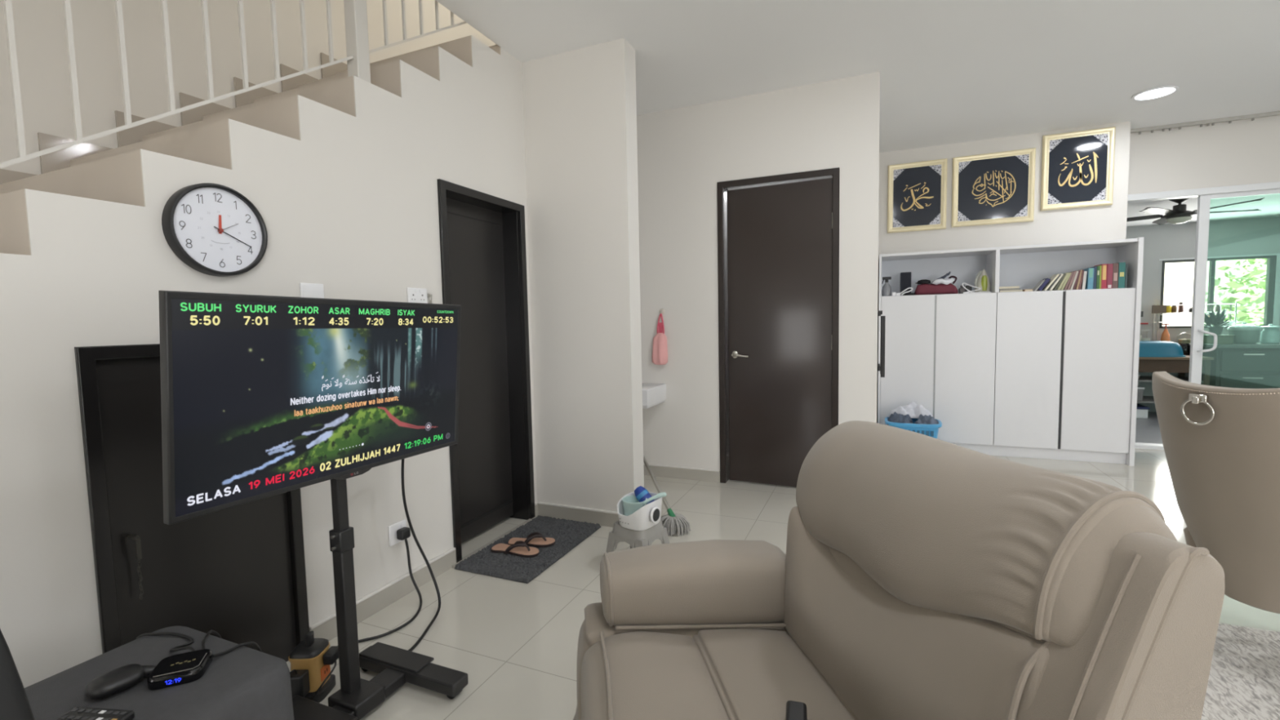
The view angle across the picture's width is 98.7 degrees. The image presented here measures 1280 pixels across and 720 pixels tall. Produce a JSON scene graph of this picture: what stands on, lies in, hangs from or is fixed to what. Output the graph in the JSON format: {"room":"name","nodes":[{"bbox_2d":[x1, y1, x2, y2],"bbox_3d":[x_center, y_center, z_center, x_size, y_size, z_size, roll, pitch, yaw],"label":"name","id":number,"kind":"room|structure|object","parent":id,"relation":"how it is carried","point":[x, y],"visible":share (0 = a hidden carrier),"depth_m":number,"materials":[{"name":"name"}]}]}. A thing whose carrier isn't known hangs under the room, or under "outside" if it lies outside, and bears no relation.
{"room":"living room","nodes":[
{"label":"living room","id":0,"kind":"room"},
{"bbox_2d":[0,0,497,174],"bbox_3d":[-2.169,-1.659,2.269,0.100,5.400,9.300,1,4,23],"label":"wall","id":1,"kind":"structure","parent":0,"point":[39,28],"depth_m":2.34,"materials":[{"name":"paint"}]},
{"bbox_2d":[0,52,347,184],"bbox_3d":[-2.308,-0.265,1.833,0.012,2.687,4.210,1,4,23],"label":"stairs","id":2,"kind":"structure","parent":1,"relation":"attached to","point":[59,159],"depth_m":2.33,"materials":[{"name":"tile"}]},
{"bbox_2d":[0,35,537,688],"bbox_3d":[-1.248,-0.277,1.952,0.100,2.650,5.102,1,4,23],"label":"wall","id":3,"kind":"structure","parent":0,"point":[349,206],"depth_m":1.85,"materials":[{"name":"paint"}]},
{"bbox_2d":[74,343,309,662],"bbox_3d":[-1.316,0.508,1.688,0.058,1.125,0.556,1,4,23],"label":"door","id":4,"kind":"structure","parent":3,"relation":"in","point":[238,573],"depth_m":1.57,"materials":[{"name":"wood"}]},
{"bbox_2d":[161,182,267,276],"bbox_3d":[-1.288,-0.396,1.681,0.037,0.277,0.277,1,4,23],"label":"wall clock","id":5,"kind":"object","parent":3,"relation":"attached to","point":[214,229],"visible":1,"depth_m":1.67,"materials":[{"name":"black plastic"}]},
{"bbox_2d":[200,211,240,249],"bbox_3d":[-1.285,-0.396,1.680,0.001,0.118,0.120,1,4,23],"label":"print","id":6,"kind":"object","parent":5,"relation":"attached to","point":[207,211],"depth_m":1.69},
{"bbox_2d":[299,282,324,297],"bbox_3d":[-1.178,-0.233,1.976,0.011,0.086,0.088,1,4,23],"label":"switch plate","id":7,"kind":"object","parent":3,"relation":"attached to","point":[306,290],"visible":0.53,"depth_m":1.97,"materials":[{"name":"white plastic"}]},
{"bbox_2d":[387,519,406,546],"bbox_3d":[-1.031,0.736,2.339,0.014,0.088,0.090,1,4,23],"label":"wall socket","id":8,"kind":"object","parent":3,"relation":"attached to","point":[393,529],"visible":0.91,"depth_m":2.32,"materials":[{"name":"white plastic"}]},
{"bbox_2d":[406,287,427,303],"bbox_3d":[-0.983,-0.274,2.430,0.012,0.088,0.110,1,4,23],"label":"wall socket","id":9,"kind":"object","parent":3,"relation":"attached to","point":[414,295],"visible":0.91,"depth_m":2.42,"materials":[{"name":"white plastic"}]},
{"bbox_2d":[436,178,534,562],"bbox_3d":[-0.850,0.054,2.938,0.164,1.837,0.672,1,4,23],"label":"door","id":10,"kind":"structure","parent":3,"relation":"in","point":[482,236],"depth_m":3.06,"materials":[{"name":"black wood"}]},
{"bbox_2d":[452,515,540,568],"bbox_3d":[-0.747,0.965,2.963,0.049,0.012,0.730,1,4,23],"label":"trim","id":11,"kind":"structure","parent":3,"relation":"attached to","point":[529,519],"depth_m":2.91,"materials":[{"name":"tile"}]},
{"bbox_2d":[309,462,719,640],"bbox_3d":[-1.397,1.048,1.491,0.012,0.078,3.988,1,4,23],"label":"baseboard","id":12,"kind":"structure","parent":3,"relation":"attached to","point":[384,598],"depth_m":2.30,"materials":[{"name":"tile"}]},
{"bbox_2d":[328,678,385,719],"bbox_3d":[-0.853,1.021,1.655,0.120,0.048,0.105,1,4,23],"label":"tv stand","id":13,"kind":"object","parent":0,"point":[358,700],"depth_m":1.63,"materials":[{"name":"metal"}]},
{"bbox_2d":[522,37,644,527],"bbox_3d":[-0.325,-0.380,3.168,0.642,2.650,0.157,1,4,23],"label":"wall","id":14,"kind":"structure","parent":0,"point":[580,104],"depth_m":3.09,"materials":[{"name":"paint"}]},
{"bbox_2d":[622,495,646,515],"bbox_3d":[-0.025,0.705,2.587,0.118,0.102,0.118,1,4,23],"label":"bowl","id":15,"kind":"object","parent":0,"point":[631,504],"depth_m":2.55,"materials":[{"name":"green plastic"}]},
{"bbox_2d":[636,71,879,471],"bbox_3d":[0.650,-0.449,3.870,1.883,2.650,0.130,1,4,23],"label":"wall","id":16,"kind":"structure","parent":0,"point":[683,153],"depth_m":3.81,"materials":[{"name":"paint"}]},
{"bbox_2d":[641,382,666,408],"bbox_3d":[-0.089,0.182,3.966,0.459,0.277,0.365,1,4,23],"label":"basin","id":17,"kind":"object","parent":16,"relation":"attached to","point":[653,394],"visible":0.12,"depth_m":3.85,"materials":[{"name":"ceramic"}]},
{"bbox_2d":[659,308,665,314],"bbox_3d":[0.156,-0.354,4.000,0.044,0.047,0.033,1,4,23],"label":"wall hook","id":18,"kind":"object","parent":16,"relation":"attached to","point":[662,311],"visible":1,"depth_m":4.00,"materials":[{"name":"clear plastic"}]},
{"bbox_2d":[651,313,667,364],"bbox_3d":[0.140,-0.151,4.004,0.123,0.374,0.067,1,4,23],"label":"pouch","id":19,"kind":"object","parent":18,"relation":"hanging from","point":[660,351],"visible":1,"depth_m":3.98,"materials":[{"name":"plastic"}]},
{"bbox_2d":[643,465,719,482],"bbox_3d":[0.648,0.838,3.895,1.883,0.078,0.012,1,4,23],"label":"baseboard","id":20,"kind":"structure","parent":16,"relation":"attached to","point":[665,472],"depth_m":4.03,"materials":[{"name":"tile"}]},
{"bbox_2d":[716,167,839,487],"bbox_3d":[0.941,-0.175,3.754,0.795,2.106,0.154,1,4,23],"label":"door","id":21,"kind":"structure","parent":16,"relation":"in","point":[778,235],"depth_m":3.72,"materials":[{"name":"brown wood"}]},
{"bbox_2d":[286,448,1279,719],"bbox_3d":[1.117,1.127,1.050,7.250,0.120,9.239,1,4,23],"label":"floor","id":22,"kind":"structure","parent":0,"point":[516,643],"depth_m":2.22,"materials":[{"name":"tile"}]},
{"bbox_2d":[0,629,35,719],"bbox_3d":[-0.634,0.580,0.297,0.676,1.133,0.551,1,4,23],"label":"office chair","id":23,"kind":"object","parent":22,"relation":"on","point":[14,702],"visible":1,"depth_m":0.57,"materials":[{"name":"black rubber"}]},
{"bbox_2d":[24,626,293,719],"bbox_3d":[-1.080,0.892,0.953,0.460,0.451,0.742,1,4,23],"label":"table","id":24,"kind":"object","parent":22,"relation":"on","point":[243,682],"visible":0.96,"depth_m":1.11,"materials":[{"name":"grey fabric"}]},
{"bbox_2d":[55,706,134,719],"bbox_3d":[-0.994,0.654,0.968,0.124,0.017,0.100,-1,4,6],"label":"remote control","id":25,"kind":"object","parent":24,"relation":"on","point":[77,713],"visible":1,"depth_m":1.00,"materials":[{"name":"black plastic"}]},
{"bbox_2d":[85,663,156,699],"bbox_3d":[-1.032,0.636,1.104,0.068,0.037,0.119,1,5,29],"label":"computer mouse","id":26,"kind":"object","parent":24,"relation":"on","point":[109,683],"visible":0.96,"depth_m":1.08,"materials":[{"name":"black plastic"}]},
{"bbox_2d":[136,631,195,652],"bbox_3d":[-1.087,0.710,1.262,0.309,0.174,0.057,1,4,23],"label":"cable","id":27,"kind":"object","parent":24,"relation":"on","point":[182,646],"visible":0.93,"depth_m":1.26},
{"bbox_2d":[146,648,212,689],"bbox_3d":[-0.949,0.638,1.136,0.092,0.024,0.089,-3,4,-22],"label":"media box","id":28,"kind":"object","parent":24,"relation":"on","point":[191,666],"visible":1,"depth_m":1.12,"materials":[{"name":"black plastic"}]},
{"bbox_2d":[211,641,262,657],"bbox_3d":[-0.888,0.709,1.239,0.012,0.170,0.132,1,4,23],"label":"cable","id":29,"kind":"object","parent":28,"relation":"attached to","point":[255,645],"visible":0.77,"depth_m":1.22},
{"bbox_2d":[201,630,221,649],"bbox_3d":[-0.989,0.733,1.277,0.024,0.222,0.197,-3,4,-25],"label":"cable","id":30,"kind":"object","parent":24,"relation":"on","point":[213,632],"visible":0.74,"depth_m":1.27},
{"bbox_2d":[0,35,500,255],"bbox_3d":[-1.871,-0.251,1.625,0.978,2.670,4.010,1,4,23],"label":"staircase","id":31,"kind":"structure","parent":22,"relation":"on","point":[114,175],"depth_m":1.83,"materials":[{"name":"tile"}]},
{"bbox_2d":[0,0,466,168],"bbox_3d":[-1.424,-1.069,1.517,0.060,3.103,3.420,1,4,23],"label":"stair railing","id":32,"kind":"object","parent":31,"relation":"on","point":[357,58],"visible":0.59,"depth_m":1.70,"materials":[{"name":"metal"}]},
{"bbox_2d":[289,669,310,697],"bbox_3d":[-1.095,1.000,1.661,0.164,0.128,0.054,-3,4,-20],"label":"power adapter","id":33,"kind":"object","parent":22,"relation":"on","point":[300,678],"visible":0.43,"depth_m":1.66,"materials":[{"name":"black plastic"}]},
{"bbox_2d":[288,631,335,702],"bbox_3d":[-1.048,0.962,1.745,0.112,0.200,0.112,-1,4,-2],"label":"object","id":34,"kind":"object","parent":22,"relation":"on","point":[308,654],"visible":0.79,"depth_m":1.71,"materials":[{"name":"yellow plastic"}]},
{"bbox_2d":[311,645,338,700],"bbox_3d":[-0.989,0.993,1.726,0.041,0.129,0.122,0,4,10],"label":"power adapter","id":35,"kind":"object","parent":34,"relation":"attached to","point":[331,655],"visible":0.87,"depth_m":1.73,"materials":[{"name":"black plastic"}]},
{"bbox_2d":[320,664,330,681],"bbox_3d":[-1.001,0.989,1.747,0.003,0.040,0.048,-1,4,0],"label":"socket","id":36,"kind":"object","parent":34,"relation":"attached to","point":[325,669],"depth_m":1.74,"materials":[{"name":"orange plastic"}]},
{"bbox_2d":[292,478,468,719],"bbox_3d":[-0.815,0.589,1.637,0.425,0.950,0.378,1,4,23],"label":"stand","id":37,"kind":"object","parent":22,"relation":"on","point":[357,696],"visible":0.77,"depth_m":1.64,"materials":[{"name":"black metal"}]},
{"bbox_2d":[158,290,461,524],"bbox_3d":[-0.845,0.082,1.583,0.080,0.523,0.900,1,4,23],"label":"television","id":38,"kind":"object","parent":37,"relation":"attached to","point":[262,397],"visible":1,"depth_m":1.42,"materials":[{"name":"black plastic"}]},
{"bbox_2d":[400,458,440,651],"bbox_3d":[-0.921,0.632,2.090,0.236,0.806,0.385,-2,4,-6],"label":"power cable","id":39,"kind":"object","parent":38,"relation":"hanging from","point":[422,636],"visible":0.61,"depth_m":2.23,"materials":[{"name":"rubber"}]},
{"bbox_2d":[358,526,422,642],"bbox_3d":[-1.022,0.890,2.040,0.178,0.303,0.656,0,4,16],"label":"lead","id":40,"kind":"object","parent":22,"relation":"on","point":[403,533],"visible":0.64,"depth_m":2.31,"materials":[{"name":"black plastic"}]},
{"bbox_2d":[453,515,600,583],"bbox_3d":[-0.555,0.962,2.869,0.430,0.022,0.732,1,4,23],"label":"doormat","id":41,"kind":"object","parent":22,"relation":"on","point":[568,534],"visible":0.84,"depth_m":2.74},
{"bbox_2d":[491,540,539,557],"bbox_3d":[-0.623,0.935,2.752,0.260,0.052,0.092,0,4,18],"label":"sandal","id":42,"kind":"object","parent":41,"relation":"on","point":[521,548],"visible":1,"depth_m":2.73},
{"bbox_2d":[507,532,555,546],"bbox_3d":[-0.562,0.926,2.855,0.245,0.052,0.092,-1,4,6],"label":"sandal","id":43,"kind":"object","parent":41,"relation":"on","point":[531,540],"visible":0.95,"depth_m":2.84},
{"bbox_2d":[605,520,669,552],"bbox_3d":[-0.008,0.873,2.618,0.240,0.213,0.240,2,5,37],"label":"plastic stool","id":44,"kind":"object","parent":22,"relation":"on","point":[636,539],"visible":0.48,"depth_m":2.55,"materials":[{"name":"plastic"}]},
{"bbox_2d":[617,491,662,530],"bbox_3d":[0.000,0.708,2.583,0.172,0.122,0.200,2,5,37],"label":"storage basket","id":45,"kind":"object","parent":44,"relation":"on","point":[640,520],"visible":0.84,"depth_m":2.50,"materials":[{"name":"white plastic"}]},
{"bbox_2d":[622,492,666,515],"bbox_3d":[0.016,0.686,2.567,0.208,0.140,0.118,1,4,23],"label":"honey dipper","id":46,"kind":"object","parent":45,"relation":"in","point":[631,504],"visible":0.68,"depth_m":2.55,"materials":[{"name":"green plastic"}]},
{"bbox_2d":[634,485,654,504],"bbox_3d":[0.029,0.668,2.621,0.123,0.127,0.070,1,4,23],"label":"bottle","id":47,"kind":"object","parent":45,"relation":"in","point":[641,493],"visible":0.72,"depth_m":2.61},
{"bbox_2d":[649,506,660,523],"bbox_3d":[0.069,0.710,2.519,0.014,0.072,0.072,2,5,37],"label":"knob","id":48,"kind":"object","parent":45,"relation":"attached to","point":[655,515],"visible":1,"depth_m":2.51,"materials":[{"name":"white plastic"}]},
{"bbox_2d":[643,454,690,536],"bbox_3d":[-0.064,0.504,3.398,0.189,0.837,1.106,-4,5,-32],"label":"mop","id":49,"kind":"object","parent":22,"relation":"on","point":[671,521],"visible":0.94,"depth_m":3.01,"materials":[{"name":"fabric"}]},
{"bbox_2d":[573,420,1225,719],"bbox_3d":[0.240,0.618,0.945,0.753,0.945,0.876,-2,4,-8],"label":"recliner","id":50,"kind":"object","parent":22,"relation":"on","point":[920,576],"visible":1,"depth_m":0.85,"materials":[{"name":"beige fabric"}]},
{"bbox_2d":[786,700,807,719],"bbox_3d":[0.242,0.587,0.851,0.033,0.020,0.156,0,4,16],"label":"remote control","id":51,"kind":"object","parent":50,"relation":"on","point":[795,710],"visible":1,"depth_m":0.90,"materials":[{"name":"black plastic"}]},
{"bbox_2d":[782,506,1049,719],"bbox_3d":[0.434,0.484,0.960,0.163,0.352,0.610,-2,4,-7],"label":"lumbar cushion","id":52,"kind":"object","parent":50,"relation":"on","point":[872,630],"depth_m":0.88,"materials":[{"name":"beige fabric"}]},
{"bbox_2d":[795,420,1161,641],"bbox_3d":[0.495,0.275,0.962,0.211,0.273,0.627,-2,4,-9],"label":"headrest pillow","id":53,"kind":"object","parent":50,"relation":"on","point":[945,541],"depth_m":0.79,"materials":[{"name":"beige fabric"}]},
{"bbox_2d":[884,417,942,438],"bbox_3d":[2.224,0.646,4.486,0.414,0.310,0.340,1,4,23],"label":"laundry basket","id":54,"kind":"object","parent":22,"relation":"on","point":[931,430],"visible":0.34,"depth_m":4.32,"materials":[{"name":"blue plastic"}]},
{"bbox_2d":[887,411,913,425],"bbox_3d":[2.114,0.472,4.465,0.200,0.102,0.194,1,4,23],"label":"shirt","id":55,"kind":"object","parent":54,"relation":"in","point":[895,418],"visible":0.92,"depth_m":4.44,"materials":[{"name":"fabric"}]},
{"bbox_2d":[888,401,932,418],"bbox_3d":[2.240,0.407,4.543,0.334,0.132,0.160,1,4,23],"label":"shirt","id":56,"kind":"object","parent":54,"relation":"in","point":[913,410],"visible":0.87,"depth_m":4.50,"materials":[{"name":"white fabric"}]},
{"bbox_2d":[913,413,940,427],"bbox_3d":[2.293,0.480,4.389,0.184,0.090,0.194,1,4,23],"label":"shirt","id":57,"kind":"object","parent":54,"relation":"in","point":[923,420],"visible":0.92,"depth_m":4.36,"materials":[{"name":"grey fabric"}]},
{"bbox_2d":[877,237,1143,466],"bbox_3d":[2.961,-0.071,4.601,1.772,1.700,0.408,1,4,23],"label":"storage cabinet","id":58,"kind":"object","parent":22,"relation":"on","point":[1052,375],"depth_m":4.41,"materials":[{"name":"white laminate"}]},
{"bbox_2d":[881,276,891,296],"bbox_3d":[2.162,-0.642,4.815,0.075,0.170,0.074,1,4,23],"label":"spray bottle","id":59,"kind":"object","parent":58,"relation":"on","point":[886,290],"visible":0.98,"depth_m":4.79,"materials":[{"name":"plastic"}]},
{"bbox_2d":[900,271,911,295],"bbox_3d":[2.325,-0.663,4.807,0.085,0.204,0.083,1,4,23],"label":"speaker","id":60,"kind":"object","parent":58,"relation":"on","point":[905,277],"visible":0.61,"depth_m":4.77},
{"bbox_2d":[914,275,958,295],"bbox_3d":[2.526,-0.634,4.687,0.325,0.153,0.160,1,4,23],"label":"handbag","id":61,"kind":"object","parent":58,"relation":"on","point":[922,289],"depth_m":4.63,"materials":[{"name":"red fabric"}]},
{"bbox_2d":[932,278,955,284],"bbox_3d":[2.546,-0.658,4.612,0.170,0.053,0.080,1,4,23],"label":"pack","id":62,"kind":"object","parent":61,"relation":"on","point":[945,281],"visible":1,"depth_m":4.58},
{"bbox_2d":[961,269,991,293],"bbox_3d":[2.783,-0.651,4.550,0.215,0.198,0.152,1,4,23],"label":"iron","id":63,"kind":"object","parent":58,"relation":"on","point":[982,283],"visible":0.98,"depth_m":4.52,"materials":[{"name":"white plastic"}]},
{"bbox_2d":[1041,273,1059,290],"bbox_3d":[3.242,-0.612,4.349,0.095,0.128,0.142,1,4,23],"label":"book","id":64,"kind":"object","parent":58,"relation":"on","point":[1053,277],"visible":0.84,"depth_m":4.30,"materials":[{"name":"paper"}]},
{"bbox_2d":[1081,267,1093,289],"bbox_3d":[3.467,-0.626,4.257,0.037,0.161,0.153,1,4,23],"label":"book","id":65,"kind":"object","parent":58,"relation":"on","point":[1090,274],"visible":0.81,"depth_m":4.19,"materials":[{"name":"paper"}]},
{"bbox_2d":[1093,263,1107,288],"bbox_3d":[3.544,-0.638,4.229,0.034,0.186,0.163,1,4,23],"label":"book","id":66,"kind":"object","parent":58,"relation":"on","point":[1104,266],"visible":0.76,"depth_m":4.16,"materials":[{"name":"paper"}]},
{"bbox_2d":[1106,263,1113,288],"bbox_3d":[3.576,-0.638,4.215,0.031,0.186,0.163,1,4,23],"label":"book","id":67,"kind":"object","parent":58,"relation":"on","point":[1109,271],"visible":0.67,"depth_m":4.14,"materials":[{"name":"paper"}]},
{"bbox_2d":[1111,262,1118,288],"bbox_3d":[3.606,-0.639,4.202,0.032,0.188,0.163,1,4,23],"label":"book","id":68,"kind":"object","parent":58,"relation":"on","point":[1115,267],"visible":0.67,"depth_m":4.13,"materials":[{"name":"paper"}]},
{"bbox_2d":[1117,262,1125,288],"bbox_3d":[3.640,-0.640,4.187,0.038,0.192,0.163,1,4,23],"label":"book","id":69,"kind":"object","parent":58,"relation":"on","point":[1122,265],"visible":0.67,"depth_m":4.11,"materials":[{"name":"paper"}]},
{"bbox_2d":[1200,622,1279,719],"bbox_3d":[2.551,1.048,0.802,2.520,0.011,1.920,1,4,23],"label":"area rug","id":70,"kind":"object","parent":22,"relation":"on","point":[1243,683],"visible":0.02,"depth_m":1.72,"materials":[{"name":"carpet"}]},
{"bbox_2d":[1151,371,1279,613],"bbox_3d":[1.914,0.517,1.654,0.628,0.955,0.485,-2,4,-14],"label":"dining chair","id":71,"kind":"object","parent":70,"relation":"on","point":[1221,445],"visible":0.99,"depth_m":1.59,"materials":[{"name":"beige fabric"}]},
{"bbox_2d":[435,0,1279,153],"bbox_3d":[1.593,-1.643,0.661,6.117,0.140,9.300,1,4,23],"label":"ceiling","id":72,"kind":"structure","parent":0,"point":[951,71],"depth_m":3.10,"materials":[{"name":"paint"}]},
{"bbox_2d":[1131,85,1178,100],"bbox_3d":[3.516,-1.822,3.751,0.236,0.012,0.236,1,4,23],"label":"recessed light","id":73,"kind":"object","parent":72,"relation":"in","point":[1157,92],"visible":1,"depth_m":3.74,"materials":[{"name":"white plastic"}]},
{"bbox_2d":[1134,88,1175,99],"bbox_3d":[3.516,-1.821,3.751,0.201,0.005,0.201,0,4,18],"label":"diffuser","id":74,"kind":"object","parent":73,"relation":"attached to","point":[1153,93],"depth_m":3.75,"materials":[{"name":"plastic"}]},
{"bbox_2d":[1130,111,1279,134],"bbox_3d":[5.011,-1.860,4.094,2.230,0.044,0.030,1,4,23],"label":"rail","id":75,"kind":"object","parent":72,"relation":"attached to","point":[1252,117],"visible":0.95,"depth_m":4.32,"materials":[{"name":"metal"}]},
{"bbox_2d":[876,120,1130,422],"bbox_3d":[3.118,-0.574,4.936,1.816,2.650,0.396,1,4,23],"label":"wall","id":76,"kind":"structure","parent":0,"point":[1101,223],"depth_m":4.64,"materials":[{"name":"paint"}]},
{"bbox_2d":[887,158,947,233],"bbox_3d":[2.473,-1.460,4.909,0.472,0.605,0.028,1,4,23],"label":"calligraphy","id":77,"kind":"object","parent":76,"relation":"attached to","point":[917,192],"visible":1,"depth_m":4.91,"materials":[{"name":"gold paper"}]},
{"bbox_2d":[951,147,1035,227],"bbox_3d":[3.005,-1.460,4.682,0.599,0.597,0.028,1,4,23],"label":"calligraphy","id":78,"kind":"object","parent":76,"relation":"attached to","point":[994,187],"visible":1,"depth_m":4.67,"materials":[{"name":"gold metal"}]},
{"bbox_2d":[1040,126,1115,210],"bbox_3d":[3.540,-1.541,4.447,0.473,0.607,0.028,1,4,23],"label":"calligraphy","id":79,"kind":"object","parent":76,"relation":"attached to","point":[1079,168],"visible":1,"depth_m":4.44,"materials":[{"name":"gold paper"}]},
{"bbox_2d":[1135,411,1162,444],"bbox_3d":[6.570,0.879,5.732,5.200,0.100,3.661,1,4,23],"label":"floor","id":80,"kind":"structure","parent":0,"point":[1147,430],"depth_m":6.29,"materials":[{"name":"tile"}]},
{"bbox_2d":[1136,403,1149,418],"bbox_3d":[6.246,0.656,7.260,0.620,0.145,0.400,1,4,23],"label":"storage box","id":81,"kind":"object","parent":80,"relation":"on","point":[1141,411],"visible":0.23,"depth_m":6.99,"materials":[{"name":"white plastic"}]},
{"bbox_2d":[1137,355,1213,403],"bbox_3d":[6.450,0.332,7.245,1.380,0.785,0.660,1,4,23],"label":"worktable","id":82,"kind":"object","parent":80,"relation":"on","point":[1180,365],"visible":0.19,"depth_m":6.86,"materials":[{"name":"brown wood"}]},
{"bbox_2d":[1137,386,1144,400],"bbox_3d":[6.384,0.430,7.118,0.168,0.170,0.208,1,4,23],"label":"container","id":83,"kind":"object","parent":82,"relation":"on","point":[1140,389],"visible":0.27,"depth_m":7.01,"materials":[{"name":"white plastic"}]},
{"bbox_2d":[1137,395,1155,403],"bbox_3d":[6.455,0.513,7.263,1.300,0.020,0.590,1,4,23],"label":"shelf","id":84,"kind":"object","parent":82,"relation":"attached to","point":[1146,399],"depth_m":7.05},
{"bbox_2d":[1138,341,1186,356],"bbox_3d":[6.485,-0.147,7.062,0.770,0.192,0.400,1,4,23],"label":"basin","id":85,"kind":"object","parent":82,"relation":"on","point":[1147,348],"visible":0.56,"depth_m":6.87,"materials":[{"name":"teal plastic"}]},
{"bbox_2d":[1160,323,1169,341],"bbox_3d":[6.859,-0.271,7.170,0.090,0.410,0.090,1,4,23],"label":"pump bottle","id":86,"kind":"object","parent":82,"relation":"on","point":[1165,336],"visible":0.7,"depth_m":7.15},
{"bbox_2d":[1137,375,1203,382],"bbox_3d":[6.450,0.244,7.244,1.300,0.020,0.590,1,4,23],"label":"shelf","id":87,"kind":"object","parent":82,"relation":"attached to","point":[1141,379],"depth_m":7.06,"materials":[{"name":"wood"}]},
{"bbox_2d":[1176,332,1191,355],"bbox_3d":[7.071,-0.212,7.133,0.170,0.290,0.170,1,4,23],"label":"kettle","id":88,"kind":"object","parent":82,"relation":"on","point":[1184,344],"visible":0.62,"depth_m":7.08,"materials":[{"name":"silver plastic"}]},
{"bbox_2d":[1151,302,1238,341],"bbox_3d":[7.161,-0.403,7.138,0.840,0.664,0.128,1,4,23],"label":"wire rack","id":89,"kind":"object","parent":82,"relation":"on","point":[1157,308],"visible":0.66,"depth_m":7.18,"materials":[{"name":"metal"}]},
{"bbox_2d":[1151,313,1237,323],"bbox_3d":[7.177,-0.544,7.122,0.800,0.109,0.119,1,4,23],"label":"shelf","id":90,"kind":"object","parent":89,"relation":"attached to","point":[1157,314],"depth_m":7.16,"materials":[{"name":"metal"}]},
{"bbox_2d":[1166,303,1238,313],"bbox_3d":[7.175,-0.663,7.113,0.800,0.109,0.119,1,4,23],"label":"shelf","id":91,"kind":"object","parent":89,"relation":"attached to","point":[1230,311],"depth_m":7.01,"materials":[{"name":"metal"}]},
{"bbox_2d":[1200,342,1279,388],"bbox_3d":[8.197,0.273,6.472,2.400,0.940,0.660,1,4,23],"label":"cabinet","id":92,"kind":"object","parent":80,"relation":"on","point":[1240,366],"depth_m":6.56,"materials":[{"name":"wood"}]},
{"bbox_2d":[1203,334,1235,344],"bbox_3d":[7.152,-0.257,6.801,0.190,0.112,0.300,1,4,23],"label":"crate","id":93,"kind":"object","parent":92,"relation":"on","point":[1207,339],"visible":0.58,"depth_m":6.68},
{"bbox_2d":[1204,306,1243,334],"bbox_3d":[7.152,-0.494,6.810,0.484,0.361,0.418,-3,4,-24],"label":"potted plant","id":94,"kind":"object","parent":93,"relation":"on","point":[1216,320],"visible":0.94,"depth_m":6.78,"materials":[{"name":"green plant"}]},
{"bbox_2d":[1203,342,1279,347],"bbox_3d":[8.188,-0.176,6.440,2.400,0.040,0.660,1,4,23],"label":"countertop","id":95,"kind":"structure","parent":92,"relation":"on","point":[1259,344],"depth_m":6.54,"materials":[{"name":"stone"}]},
{"bbox_2d":[1226,322,1261,343],"bbox_3d":[7.400,-0.332,6.732,0.284,0.260,0.284,1,4,23],"label":"cooking pot","id":96,"kind":"object","parent":92,"relation":"on","point":[1244,333],"visible":0.94,"depth_m":6.64,"materials":[{"name":"ceramic"}]},
{"bbox_2d":[1260,324,1279,343],"bbox_3d":[7.621,-0.317,6.639,0.200,0.236,0.200,1,4,23],"label":"glass jar","id":97,"kind":"object","parent":92,"relation":"on","point":[1270,334],"visible":0.96,"depth_m":6.59,"materials":[{"name":"glass"}]},
{"bbox_2d":[1125,216,1279,412],"bbox_3d":[7.242,-0.546,7.274,5.200,2.500,0.100,1,4,23],"label":"wall","id":98,"kind":"structure","parent":0,"point":[1254,236],"depth_m":7.21,"materials":[{"name":"grey paint"}]},
{"bbox_2d":[1159,253,1279,328],"bbox_3d":[7.467,-0.878,7.118,1.190,0.915,0.062,1,4,23],"label":"window","id":99,"kind":"structure","parent":98,"relation":"in","point":[1272,300],"depth_m":6.93,"materials":[{"name":"metal"}]},
{"bbox_2d":[1126,194,1279,226],"bbox_3d":[6.527,-1.716,5.573,5.200,0.100,3.611,1,4,23],"label":"ceiling","id":100,"kind":"structure","parent":0,"point":[1269,206],"depth_m":6.15,"materials":[{"name":"paint"}]},
{"bbox_2d":[1126,197,1264,224],"bbox_3d":[5.502,-1.516,5.597,1.298,0.260,1.277,1,4,23],"label":"ceiling fan","id":101,"kind":"object","parent":100,"relation":"hanging from","point":[1179,214],"visible":0.85,"depth_m":5.51,"materials":[{"name":"brown metal"}]},
{"bbox_2d":[1128,115,1279,194],"bbox_3d":[5.101,-1.629,4.167,2.418,0.520,0.100,1,4,23],"label":"wall","id":102,"kind":"structure","parent":0,"point":[1246,151],"depth_m":4.37,"materials":[{"name":"paint"}]},
{"bbox_2d":[1127,181,1279,449],"bbox_3d":[5.117,-0.303,4.234,2.418,2.136,0.156,1,4,23],"label":"sliding door","id":103,"kind":"structure","parent":102,"relation":"in","point":[1204,195],"depth_m":4.44,"materials":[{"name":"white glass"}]},
{"bbox_3d":[1.847,-0.511,4.401,0.100,2.650,1.791,1,4,23],"label":"wall","id":104,"kind":"structure","parent":0,"visible":0},
{"bbox_2d":[876,311,885,377],"bbox_3d":[1.658,-0.115,3.780,0.048,0.445,0.310,1,4,23],"label":"wall bracket","id":105,"kind":"object","parent":104,"relation":"attached to","point":[881,366],"visible":0.94,"depth_m":3.66,"materials":[{"name":"metal"}]},
{"label":"outside","id":106,"kind":"structure","parent":0,"visible":0},
{"bbox_3d":[10.043,0.654,10.805,14.000,0.100,8.400,1,4,23],"label":"ground","id":107,"kind":"structure","parent":106,"visible":0},
{"bbox_2d":[1162,258,1266,326],"bbox_3d":[10.164,-1.187,9.136,6.500,3.800,0.100,1,4,23],"label":"wall","id":108,"kind":"structure","parent":107,"relation":"on","point":[1179,277],"depth_m":9.39,"materials":[{"name":"paint"}]},
{"bbox_2d":[1213,257,1267,325],"bbox_3d":[10.743,-0.747,8.268,3.328,3.097,1.046,1,4,23],"label":"hedge","id":109,"kind":"object","parent":107,"relation":"on","point":[1248,317],"visible":0.33,"depth_m":8.61,"materials":[{"name":"green plant"}]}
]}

